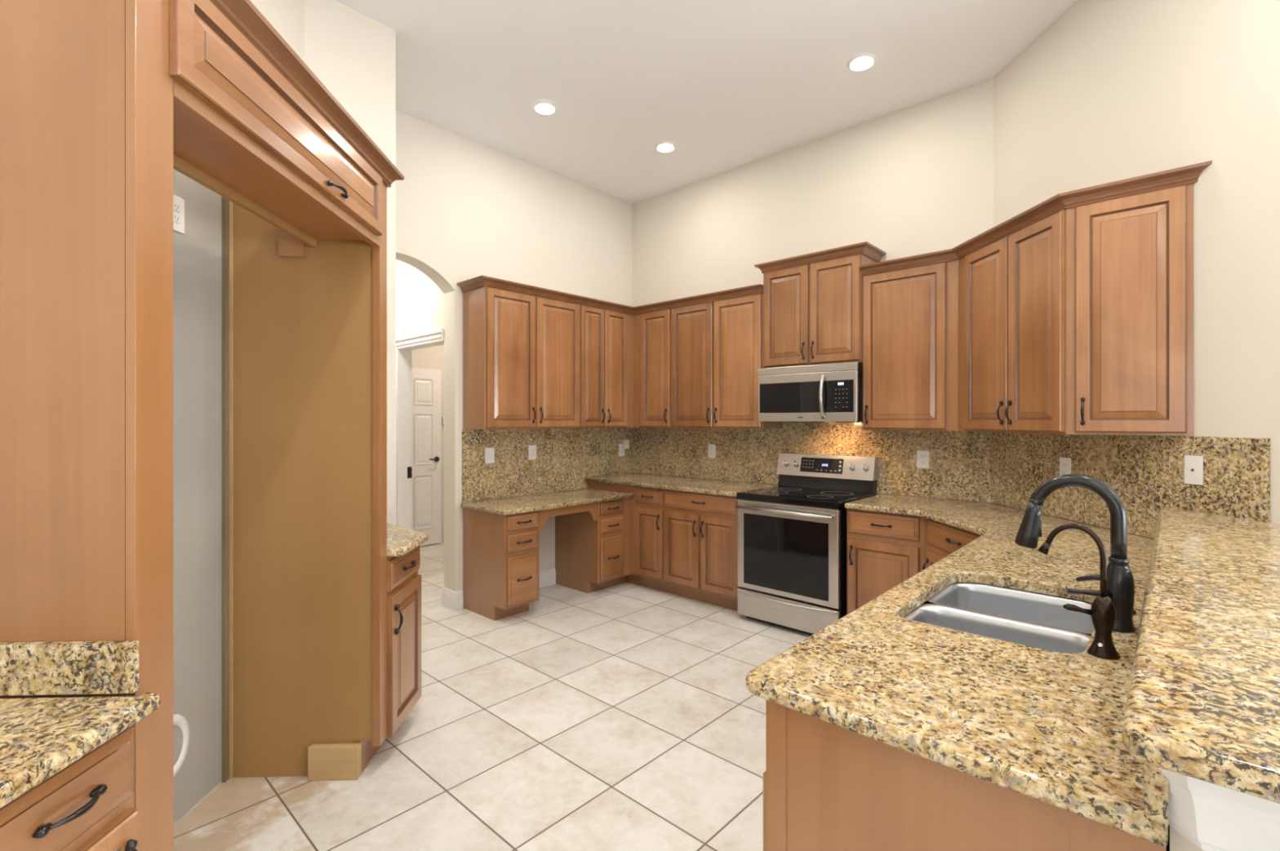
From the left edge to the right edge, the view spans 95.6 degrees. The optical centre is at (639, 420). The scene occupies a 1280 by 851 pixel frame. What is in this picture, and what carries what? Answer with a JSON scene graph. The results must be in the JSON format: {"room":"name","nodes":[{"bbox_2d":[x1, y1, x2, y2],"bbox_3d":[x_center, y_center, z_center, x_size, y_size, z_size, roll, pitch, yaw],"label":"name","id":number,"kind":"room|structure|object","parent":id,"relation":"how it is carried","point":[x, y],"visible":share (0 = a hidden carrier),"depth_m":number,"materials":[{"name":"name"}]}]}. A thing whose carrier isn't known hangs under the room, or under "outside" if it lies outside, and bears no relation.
{"room":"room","nodes":[
{"label":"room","id":0,"kind":"room"},
{"bbox_2d":[173,168,222,825],"bbox_3d":[-1.638,0.203,1.732,0.001,2.456,1.157,0,0,-2],"label":"wall","id":1,"kind":"structure","parent":0,"point":[182,681],"depth_m":2.15,"materials":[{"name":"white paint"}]},
{"bbox_2d":[173,194,184,234],"bbox_3d":[-1.645,-0.737,2.056,0.009,0.125,0.086,0,0,-2],"label":"wall outlet","id":2,"kind":"object","parent":1,"relation":"attached to","point":[178,202],"visible":0.67,"depth_m":2.07,"materials":[{"name":"white plastic"}]},
{"bbox_2d":[173,201,180,213],"bbox_3d":[-1.643,-0.757,2.056,0.003,0.028,0.034,0,0,-2],"label":"receptacle","id":3,"kind":"object","parent":2,"relation":"attached to","point":[176,205],"depth_m":2.06,"materials":[{"name":"white plastic"}]},
{"bbox_2d":[173,213,180,224],"bbox_3d":[-1.643,-0.717,2.056,0.003,0.028,0.034,0,0,-2],"label":"receptacle","id":4,"kind":"object","parent":2,"relation":"attached to","point":[176,216],"depth_m":2.06,"materials":[{"name":"white plastic"}]},
{"bbox_2d":[173,714,190,777],"bbox_3d":[-1.646,1.150,2.038,0.006,0.224,0.176,0,0,-2],"label":"ring","id":5,"kind":"object","parent":1,"relation":"attached to","point":[180,721],"visible":0.5,"depth_m":2.09,"materials":[{"name":"white paint"}]},
{"bbox_2d":[173,0,395,826],"bbox_3d":[-1.965,-0.375,1.311,3.718,3.620,3.655,0,0,43],"label":"wall","id":6,"kind":"structure","parent":0,"point":[353,54],"depth_m":2.63,"materials":[{"name":"beige paint"}]},
{"bbox_2d":[0,640,138,696],"bbox_3d":[-1.304,0.486,1.135,0.615,0.098,0.018,0,0,-2],"label":"backsplash","id":7,"kind":"structure","parent":6,"relation":"attached to","point":[112,667],"depth_m":1.13,"materials":[{"name":"stone"}]},
{"bbox_2d":[395,259,444,337],"bbox_3d":[-2.627,-0.015,5.621,3.108,2.900,0.110,0,0,43],"label":"wall","id":8,"kind":"structure","parent":0,"point":[420,302],"depth_m":4.85,"materials":[{"name":"beige paint"}]},
{"bbox_2d":[395,328,444,529],"bbox_3d":[-1.820,0.358,4.853,0.865,2.155,0.140,0,0,43],"label":"door frame","id":9,"kind":"structure","parent":8,"relation":"in","point":[404,344],"depth_m":5.06,"materials":[{"name":"white paint"}]},
{"bbox_2d":[407,466,412,478],"bbox_3d":[-2.028,0.455,5.113,0.013,0.100,0.038,0,0,43],"label":"strike plate","id":10,"kind":"object","parent":9,"relation":"attached to","point":[409,468],"visible":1,"depth_m":5.11,"materials":[{"name":"brown metal"}]},
{"bbox_2d":[441,587,463,610],"bbox_3d":[-1.445,1.365,4.476,0.181,0.140,0.078,0,0,43],"label":"baseboard","id":11,"kind":"structure","parent":8,"relation":"attached to","point":[452,600],"depth_m":4.43,"materials":[{"name":"white paint"}]},
{"bbox_2d":[411,344,444,542],"bbox_3d":[-2.257,-0.015,7.012,0.100,2.900,2.375,0,0,43],"label":"wall","id":12,"kind":"structure","parent":0,"point":[430,357],"depth_m":6.84,"materials":[{"name":"beige paint"}]},
{"bbox_2d":[411,368,440,546],"bbox_3d":[-2.568,0.413,6.486,0.099,2.020,0.760,0,0,43],"label":"door","id":13,"kind":"structure","parent":12,"relation":"in","point":[425,383],"depth_m":6.64,"materials":[{"name":"white paint"}]},
{"bbox_2d":[173,542,811,850],"bbox_3d":[-0.425,1.465,0.939,13.300,0.060,9.600,0,0,43],"label":"floor","id":14,"kind":"structure","parent":0,"point":[624,717],"depth_m":2.55,"materials":[{"name":"beige tile"}]},
{"bbox_2d":[0,724,137,850],"bbox_3d":[-1.272,1.004,0.979,0.654,0.862,0.330,0,0,-2],"label":"base cabinet","id":15,"kind":"object","parent":14,"relation":"on","point":[87,805],"visible":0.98,"depth_m":1.02,"materials":[{"name":"brown wood"}]},
{"bbox_2d":[0,0,386,850],"bbox_3d":[-1.334,0.215,1.776,0.609,2.440,1.262,0,0,-2],"label":"enclosure","id":16,"kind":"object","parent":14,"relation":"on","point":[86,86],"visible":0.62,"depth_m":1.21,"materials":[{"name":"brown wood"}]},
{"bbox_2d":[168,0,404,247],"bbox_3d":[-1.137,-0.869,1.763,0.324,0.340,1.411,0,0,-2],"label":"upper cabinet","id":17,"kind":"object","parent":16,"relation":"attached to","point":[254,126],"visible":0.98,"depth_m":1.64,"materials":[{"name":"brown wood"}]},
{"bbox_2d":[278,238,306,257],"bbox_3d":[-1.396,-0.695,2.332,0.100,0.074,0.022,0,0,-2],"label":"cleat","id":18,"kind":"object","parent":16,"relation":"attached to","point":[287,247],"visible":0.8,"depth_m":2.32,"materials":[{"name":"brown wood"}]},
{"bbox_2d":[307,743,361,781],"bbox_3d":[-1.226,1.368,2.332,0.196,0.133,0.033,0,0,-2],"label":"wood block","id":19,"kind":"object","parent":14,"relation":"on","point":[326,762],"visible":1,"depth_m":2.31,"materials":[{"name":"brown wood"}]},
{"bbox_2d":[367,545,421,764],"bbox_3d":[-1.335,1.004,2.757,0.644,0.862,0.696,0,0,-2],"label":"base cabinet","id":20,"kind":"object","parent":14,"relation":"on","point":[403,579],"visible":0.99,"depth_m":2.54,"materials":[{"name":"brown wood"}]},
{"bbox_2d":[386,523,428,557],"bbox_3d":[-1.338,0.553,2.788,0.662,0.035,0.756,0,0,-2],"label":"countertop","id":21,"kind":"structure","parent":20,"relation":"on","point":[401,540],"depth_m":2.63,"materials":[{"name":"stone"}]},
{"bbox_2d":[462,507,538,621],"bbox_3d":[-1.034,1.048,4.363,0.602,0.774,0.305,0,0,43],"label":"drawer cabinet","id":22,"kind":"object","parent":14,"relation":"on","point":[500,553],"visible":0.99,"depth_m":4.21,"materials":[{"name":"brown wood"}]},
{"bbox_2d":[461,488,633,515],"bbox_3d":[-0.711,0.643,4.704,0.574,0.035,1.302,0,0,43],"label":"countertop","id":23,"kind":"structure","parent":22,"relation":"on","point":[527,504],"depth_m":4.54,"materials":[{"name":"stone"}]},
{"bbox_2d":[538,502,597,529],"bbox_3d":[-0.555,0.736,4.532,0.022,0.149,0.590,0,0,43],"label":"apron","id":24,"kind":"object","parent":22,"relation":"attached to","point":[544,515],"visible":0.91,"depth_m":4.50,"materials":[{"name":"brown wood"}]},
{"bbox_2d":[555,497,630,593],"bbox_3d":[-0.368,1.048,5.082,0.602,0.774,0.469,0,0,43],"label":"drawer cabinet","id":25,"kind":"object","parent":14,"relation":"on","point":[591,556],"visible":0.99,"depth_m":4.89,"materials":[{"name":"brown wood"}]},
{"bbox_2d":[587,481,671,593],"bbox_3d":[0.041,0.997,5.277,0.936,0.876,0.654,0,0,43],"label":"base cabinet","id":26,"kind":"object","parent":14,"relation":"on","point":[646,504],"visible":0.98,"depth_m":4.89,"materials":[{"name":"brown wood"}]},
{"bbox_2d":[663,489,739,611],"bbox_3d":[0.657,0.997,4.707,0.740,0.876,0.654,0,0,43],"label":"base cabinet","id":27,"kind":"object","parent":14,"relation":"on","point":[700,531],"visible":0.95,"depth_m":4.49,"materials":[{"name":"brown wood"}]},
{"bbox_2d":[584,473,776,497],"bbox_3d":[0.316,0.539,5.016,1.658,0.035,0.640,0,0,43],"label":"countertop","id":28,"kind":"structure","parent":27,"relation":"on","point":[725,488],"depth_m":4.83,"materials":[{"name":"stone"}]},
{"bbox_2d":[734,453,877,635],"bbox_3d":[1.183,0.847,4.157,0.762,1.176,0.720,0,0,43],"label":"range","id":29,"kind":"object","parent":14,"relation":"on","point":[792,534],"visible":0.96,"depth_m":3.98,"materials":[{"name":"silver metal"}]},
{"bbox_2d":[736,485,875,509],"bbox_3d":[1.182,0.539,4.156,0.762,0.047,0.612,0,0,43],"label":"cooktop","id":30,"kind":"object","parent":29,"relation":"in","point":[801,497],"depth_m":4.04,"materials":[{"name":"black glass"}]},
{"bbox_2d":[846,508,924,614],"bbox_3d":[1.681,0.997,3.758,0.468,0.876,0.654,0,0,43],"label":"base cabinet","id":31,"kind":"object","parent":14,"relation":"on","point":[884,550],"visible":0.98,"depth_m":3.56,"materials":[{"name":"brown wood"}]},
{"bbox_2d":[922,600,933,604],"bbox_3d":[1.103,0.997,1.691,0.657,0.876,0.858,0,0,43],"label":"base cabinet","id":32,"kind":"object","parent":14,"relation":"on","point":[926,602],"visible":0.02,"depth_m":1.89,"materials":[{"name":"brown wood"}]},
{"bbox_2d":[745,494,1168,846],"bbox_3d":[1.202,0.539,2.448,1.544,0.035,3.203,0,0,43],"label":"countertop","id":33,"kind":"structure","parent":32,"relation":"on","point":[1043,726],"depth_m":1.16,"materials":[{"name":"stone"}]},
{"bbox_2d":[903,582,1093,653],"bbox_3d":[1.042,0.659,1.655,0.441,0.204,0.676,0,0,43],"label":"sink","id":34,"kind":"object","parent":33,"relation":"in","point":[1029,619],"visible":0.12,"depth_m":1.78,"materials":[{"name":"silver metal"}]},
{"bbox_2d":[1014,474,1136,633],"bbox_3d":[1.118,0.330,1.506,0.256,0.382,0.106,0,0,43],"label":"faucet","id":35,"kind":"object","parent":33,"relation":"on","point":[1120,580],"visible":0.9,"depth_m":1.45,"materials":[{"name":"black metal"}]},
{"bbox_2d":[1037,523,1120,660],"bbox_3d":[1.000,0.378,1.326,0.152,0.286,0.060,0,0,43],"label":"filter faucet","id":36,"kind":"object","parent":33,"relation":"on","point":[1103,613],"visible":1,"depth_m":1.29,"materials":[{"name":"brown metal"}]},
{"bbox_2d":[1075,574,1136,614],"bbox_3d":[1.292,0.473,1.611,0.131,0.096,0.048,0,0,43],"label":"soap dispenser","id":37,"kind":"object","parent":33,"relation":"on","point":[1091,577],"visible":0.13,"depth_m":1.63,"materials":[{"name":"brown metal"}]},
{"bbox_2d":[1143,762,1168,825],"bbox_3d":[1.474,0.463,1.623,0.024,0.116,2.368,0,0,43],"label":"granite riser","id":38,"kind":"object","parent":33,"relation":"on","point":[1155,782],"visible":0.24,"depth_m":0.75,"materials":[{"name":"beige stone"}]},
{"bbox_2d":[922,518,981,570],"bbox_3d":[1.938,0.997,3.076,0.624,0.876,0.663,0,0,-2],"label":"base cabinet","id":39,"kind":"object","parent":14,"relation":"on","point":[941,540],"visible":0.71,"depth_m":3.20,"materials":[{"name":"brown wood"}]},
{"bbox_2d":[762,699,1169,850],"bbox_3d":[0.634,0.997,1.185,0.658,0.876,0.516,0,0,43],"label":"base cabinet","id":40,"kind":"object","parent":14,"relation":"on","point":[827,787],"visible":0.27,"depth_m":1.02,"materials":[{"name":"brown wood"}]},
{"bbox_2d":[395,110,632,591],"bbox_3d":[-1.101,-0.375,4.860,0.165,3.620,2.837,0,0,43],"label":"wall","id":41,"kind":"structure","parent":0,"point":[466,209],"depth_m":4.58,"materials":[{"name":"beige paint"}]},
{"bbox_2d":[462,286,579,429],"bbox_3d":[-0.917,-0.469,4.671,0.358,1.064,0.918,0,0,43],"label":"upper cabinet","id":42,"kind":"object","parent":41,"relation":"attached to","point":[521,352],"visible":1,"depth_m":4.45,"materials":[{"name":"brown wood"}]},
{"bbox_2d":[456,275,763,315],"bbox_3d":[-0.223,-1.016,4.447,1.682,0.062,1.639,0,0,43],"label":"crown molding","id":43,"kind":"structure","parent":42,"relation":"attached to","point":[479,282],"depth_m":4.72,"materials":[{"name":"brown wood"}]},
{"bbox_2d":[462,427,632,502],"bbox_3d":[-0.714,0.344,5.140,0.019,0.560,1.898,0,0,43],"label":"backsplash","id":44,"kind":"structure","parent":41,"relation":"attached to","point":[565,457],"depth_m":4.96,"materials":[{"name":"stone"}]},
{"bbox_2d":[484,448,494,463],"bbox_3d":[-1.190,0.275,4.604,0.009,0.124,0.084,0,0,43],"label":"wall switch","id":45,"kind":"object","parent":44,"relation":"attached to","point":[489,452],"visible":1,"depth_m":4.60,"materials":[{"name":"white plastic"}]},
{"bbox_2d":[528,445,536,459],"bbox_3d":[-0.908,0.267,4.909,0.009,0.120,0.078,0,0,43],"label":"wall outlet","id":46,"kind":"object","parent":44,"relation":"attached to","point":[531,449],"visible":1,"depth_m":4.90,"materials":[{"name":"white plastic"}]},
{"bbox_2d":[618,444,624,456],"bbox_3d":[-0.178,0.285,5.698,0.009,0.120,0.078,0,0,43],"label":"wall outlet","id":47,"kind":"object","parent":44,"relation":"attached to","point":[621,451],"visible":1,"depth_m":5.69,"materials":[{"name":"white plastic"}]},
{"bbox_2d":[622,440,629,448],"bbox_3d":[-0.136,0.230,5.706,0.040,0.090,0.060,0,0,43],"label":"plug adapter","id":48,"kind":"object","parent":44,"relation":"attached to","point":[625,442],"visible":1,"depth_m":5.69,"materials":[{"name":"white plastic"}]},
{"bbox_2d":[538,568,555,588],"bbox_3d":[-0.944,1.365,4.896,0.016,0.140,0.583,0,0,43],"label":"baseboard","id":49,"kind":"structure","parent":41,"relation":"attached to","point":[547,577],"depth_m":5.04,"materials":[{"name":"white paint"}]},
{"bbox_2d":[579,305,633,428],"bbox_3d":[-0.379,-0.469,5.253,0.358,1.064,0.664,0,0,43],"label":"upper cabinet","id":50,"kind":"object","parent":41,"relation":"attached to","point":[606,336],"visible":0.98,"depth_m":5.13,"materials":[{"name":"brown wood"}]},
{"bbox_2d":[334,0,1077,204],"bbox_3d":[0.822,-2.225,-0.216,9.900,0.080,9.600,0,0,43],"label":"ceiling","id":51,"kind":"structure","parent":0,"point":[732,84],"depth_m":3.60,"materials":[{"name":"white paint"}]},
{"bbox_2d":[532,100,557,114],"bbox_3d":[-0.662,-2.177,4.042,0.172,0.016,0.172,0,0,43],"label":"recessed light","id":52,"kind":"object","parent":51,"relation":"in","point":[543,107],"visible":1,"depth_m":4.02,"materials":[{"name":"white paint"}]},
{"bbox_2d":[654,141,676,152],"bbox_3d":[0.203,-2.177,4.620,0.172,0.016,0.172,0,0,43],"label":"recessed light","id":53,"kind":"object","parent":51,"relation":"in","point":[664,146],"visible":1,"depth_m":4.60,"materials":[{"name":"white paint"}]},
{"bbox_2d":[846,53,876,71],"bbox_3d":[1.347,-2.177,3.529,0.172,0.016,0.172,0,0,43],"label":"recessed light","id":54,"kind":"object","parent":51,"relation":"in","point":[862,61],"visible":1,"depth_m":3.51,"materials":[{"name":"white paint"}]},
{"bbox_2d":[632,77,993,503],"bbox_3d":[1.113,-0.375,4.845,3.434,3.620,0.150,0,0,43],"label":"wall","id":55,"kind":"structure","parent":0,"point":[916,180],"depth_m":4.41,"materials":[{"name":"beige paint"}]},
{"bbox_2d":[633,309,671,428],"bbox_3d":[0.083,-0.469,5.451,0.759,1.064,0.358,0,0,43],"label":"upper cabinet","id":56,"kind":"object","parent":55,"relation":"attached to","point":[651,331],"visible":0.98,"depth_m":5.23,"materials":[{"name":"brown wood"}]},
{"bbox_2d":[632,427,750,482],"bbox_3d":[0.433,0.292,5.359,1.366,0.456,0.019,0,0,43],"label":"backsplash","id":57,"kind":"structure","parent":55,"relation":"attached to","point":[674,452],"depth_m":5.31,"materials":[{"name":"stone"}]},
{"bbox_2d":[708,444,715,457],"bbox_3d":[0.638,0.269,5.149,0.078,0.120,0.009,0,0,43],"label":"wall outlet","id":58,"kind":"object","parent":57,"relation":"attached to","point":[712,448],"visible":1,"depth_m":5.14,"materials":[{"name":"white plastic"}]},
{"bbox_2d":[671,293,782,429],"bbox_3d":[0.700,-0.469,4.881,0.917,1.064,0.358,0,0,43],"label":"upper cabinet","id":59,"kind":"object","parent":55,"relation":"attached to","point":[717,347],"visible":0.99,"depth_m":4.74,"materials":[{"name":"brown wood"}]},
{"bbox_2d":[754,241,886,368],"bbox_3d":[1.318,-0.801,4.308,0.869,0.800,0.358,0,0,43],"label":"upper cabinet","id":60,"kind":"object","parent":55,"relation":"attached to","point":[813,302],"visible":0.98,"depth_m":4.16,"materials":[{"name":"brown wood"}]},
{"bbox_2d":[757,362,862,422],"bbox_3d":[1.287,-0.192,4.270,0.762,0.406,0.453,0,0,43],"label":"microwave","id":61,"kind":"object","parent":60,"relation":"attached to","point":[825,393],"visible":0.99,"depth_m":4.10,"materials":[{"name":"silver metal"}]},
{"bbox_2d":[750,422,933,497],"bbox_3d":[1.461,0.265,4.407,1.434,0.510,0.019,0,0,43],"label":"backsplash","id":62,"kind":"structure","parent":55,"relation":"attached to","point":[895,451],"depth_m":4.27,"materials":[{"name":"stone"}]},
{"bbox_2d":[916,450,928,468],"bbox_3d":[1.928,0.263,3.955,0.078,0.120,0.009,0,0,43],"label":"wall outlet","id":63,"kind":"object","parent":62,"relation":"attached to","point":[922,456],"visible":1,"depth_m":3.95,"materials":[{"name":"white plastic"}]},
{"bbox_2d":[920,454,925,458],"bbox_3d":[1.926,0.243,3.953,0.034,0.028,0.003,0,0,43],"label":"receptacle","id":64,"kind":"object","parent":63,"relation":"attached to","point":[922,456],"depth_m":3.95,"materials":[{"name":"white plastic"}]},
{"bbox_2d":[920,460,925,464],"bbox_3d":[1.926,0.283,3.953,0.034,0.028,0.003,0,0,43],"label":"receptacle","id":65,"kind":"object","parent":63,"relation":"attached to","point":[922,462],"depth_m":3.95,"materials":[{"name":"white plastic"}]},
{"bbox_2d":[862,260,958,431],"bbox_3d":[1.817,-0.469,3.846,0.589,1.064,0.358,0,0,43],"label":"upper cabinet","id":66,"kind":"object","parent":55,"relation":"attached to","point":[910,316],"visible":0.99,"depth_m":3.73,"materials":[{"name":"brown wood"}]},
{"bbox_2d":[933,431,991,502],"bbox_3d":[2.111,0.292,3.805,0.337,0.456,0.019,0,0,43],"label":"backsplash","id":67,"kind":"structure","parent":55,"relation":"attached to","point":[962,460],"depth_m":3.80,"materials":[{"name":"stone"}]},
{"bbox_2d":[993,0,1279,539],"bbox_3d":[2.339,-0.375,2.915,0.165,3.620,1.657,0,0,-1],"label":"wall","id":68,"kind":"structure","parent":0,"point":[1111,91],"depth_m":2.38,"materials":[{"name":"beige paint"}]},
{"bbox_2d":[958,208,1066,434],"bbox_3d":[2.090,-0.469,3.131,0.358,1.064,0.855,0,0,-2],"label":"upper cabinet","id":69,"kind":"object","parent":68,"relation":"attached to","point":[1012,289],"visible":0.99,"depth_m":3.02,"materials":[{"name":"brown wood"}]},
{"bbox_2d":[859,160,1212,276],"bbox_3d":[1.926,-1.016,3.150,0.317,0.062,1.793,0,0,-20],"label":"crown molding","id":70,"kind":"structure","parent":69,"relation":"attached to","point":[1188,175],"depth_m":2.73,"materials":[{"name":"brown wood"}]},
{"bbox_2d":[1066,183,1193,435],"bbox_3d":[2.139,-0.469,2.552,0.304,1.064,0.301,0,0,-2],"label":"upper cabinet","id":71,"kind":"object","parent":68,"relation":"attached to","point":[1130,259],"visible":1,"depth_m":2.53,"materials":[{"name":"brown wood"}]},
{"bbox_2d":[991,432,1270,538],"bbox_3d":[2.268,0.292,2.908,0.019,0.456,1.565,0,0,-2],"label":"backsplash","id":72,"kind":"structure","parent":68,"relation":"attached to","point":[1147,473],"depth_m":2.65,"materials":[{"name":"stone"}]},
{"bbox_2d":[1059,457,1071,475],"bbox_3d":[2.248,0.255,3.069,0.009,0.120,0.078,0,0,-2],"label":"wall outlet","id":73,"kind":"object","parent":72,"relation":"attached to","point":[1065,464],"visible":0.77,"depth_m":3.06,"materials":[{"name":"white plastic"}]},
{"bbox_2d":[1062,462,1066,468],"bbox_3d":[2.245,0.235,3.069,0.003,0.028,0.034,0,0,-2],"label":"receptacle","id":74,"kind":"object","parent":73,"relation":"attached to","point":[1064,464],"depth_m":3.07,"materials":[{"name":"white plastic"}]},
{"bbox_2d":[1062,470,1066,475],"bbox_3d":[2.245,0.275,3.069,0.003,0.028,0.034,0,0,-2],"label":"receptacle","id":75,"kind":"object","parent":73,"relation":"attached to","point":[1064,472],"depth_m":3.07,"materials":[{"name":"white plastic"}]},
{"bbox_2d":[1184,455,1203,485],"bbox_3d":[2.273,0.202,2.385,0.010,0.118,0.075,0,0,-2],"label":"cable plate","id":76,"kind":"object","parent":72,"relation":"attached to","point":[1193,465],"visible":1,"depth_m":2.38,"materials":[{"name":"white plastic"}]},
{"bbox_2d":[1169,826,1204,850],"bbox_3d":[1.563,0.920,1.547,0.208,1.031,2.370,0,0,43],"label":"wall","id":77,"kind":"structure","parent":0,"point":[1178,842],"depth_m":0.76,"materials":[{"name":"beige paint"}]},
{"bbox_2d":[1121,506,1279,804],"bbox_3d":[1.608,0.386,1.442,0.520,0.035,2.511,0,0,43],"label":"bar","id":78,"kind":"object","parent":77,"relation":"on","point":[1203,700],"visible":1,"depth_m":0.91,"materials":[{"name":"stone"}]},
{"bbox_2d":[1158,767,1279,850],"bbox_3d":[1.391,0.470,1.353,0.270,0.131,1.924,0,0,43],"label":"trim","id":79,"kind":"structure","parent":77,"relation":"attached to","point":[1212,817],"depth_m":0.70,"materials":[{"name":"white paint"}]},
{"bbox_3d":[-1.256,1.004,0.583,0.654,0.862,0.460,0,0,-2],"label":"base cabinet","id":80,"kind":"object","parent":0,"visible":0},
{"bbox_2d":[0,692,159,808],"bbox_3d":[-1.262,0.553,0.737,0.668,0.035,0.810,0,0,-2],"label":"countertop","id":81,"kind":"structure","parent":80,"relation":"on","point":[40,738],"depth_m":1.01,"materials":[{"name":"stone"}]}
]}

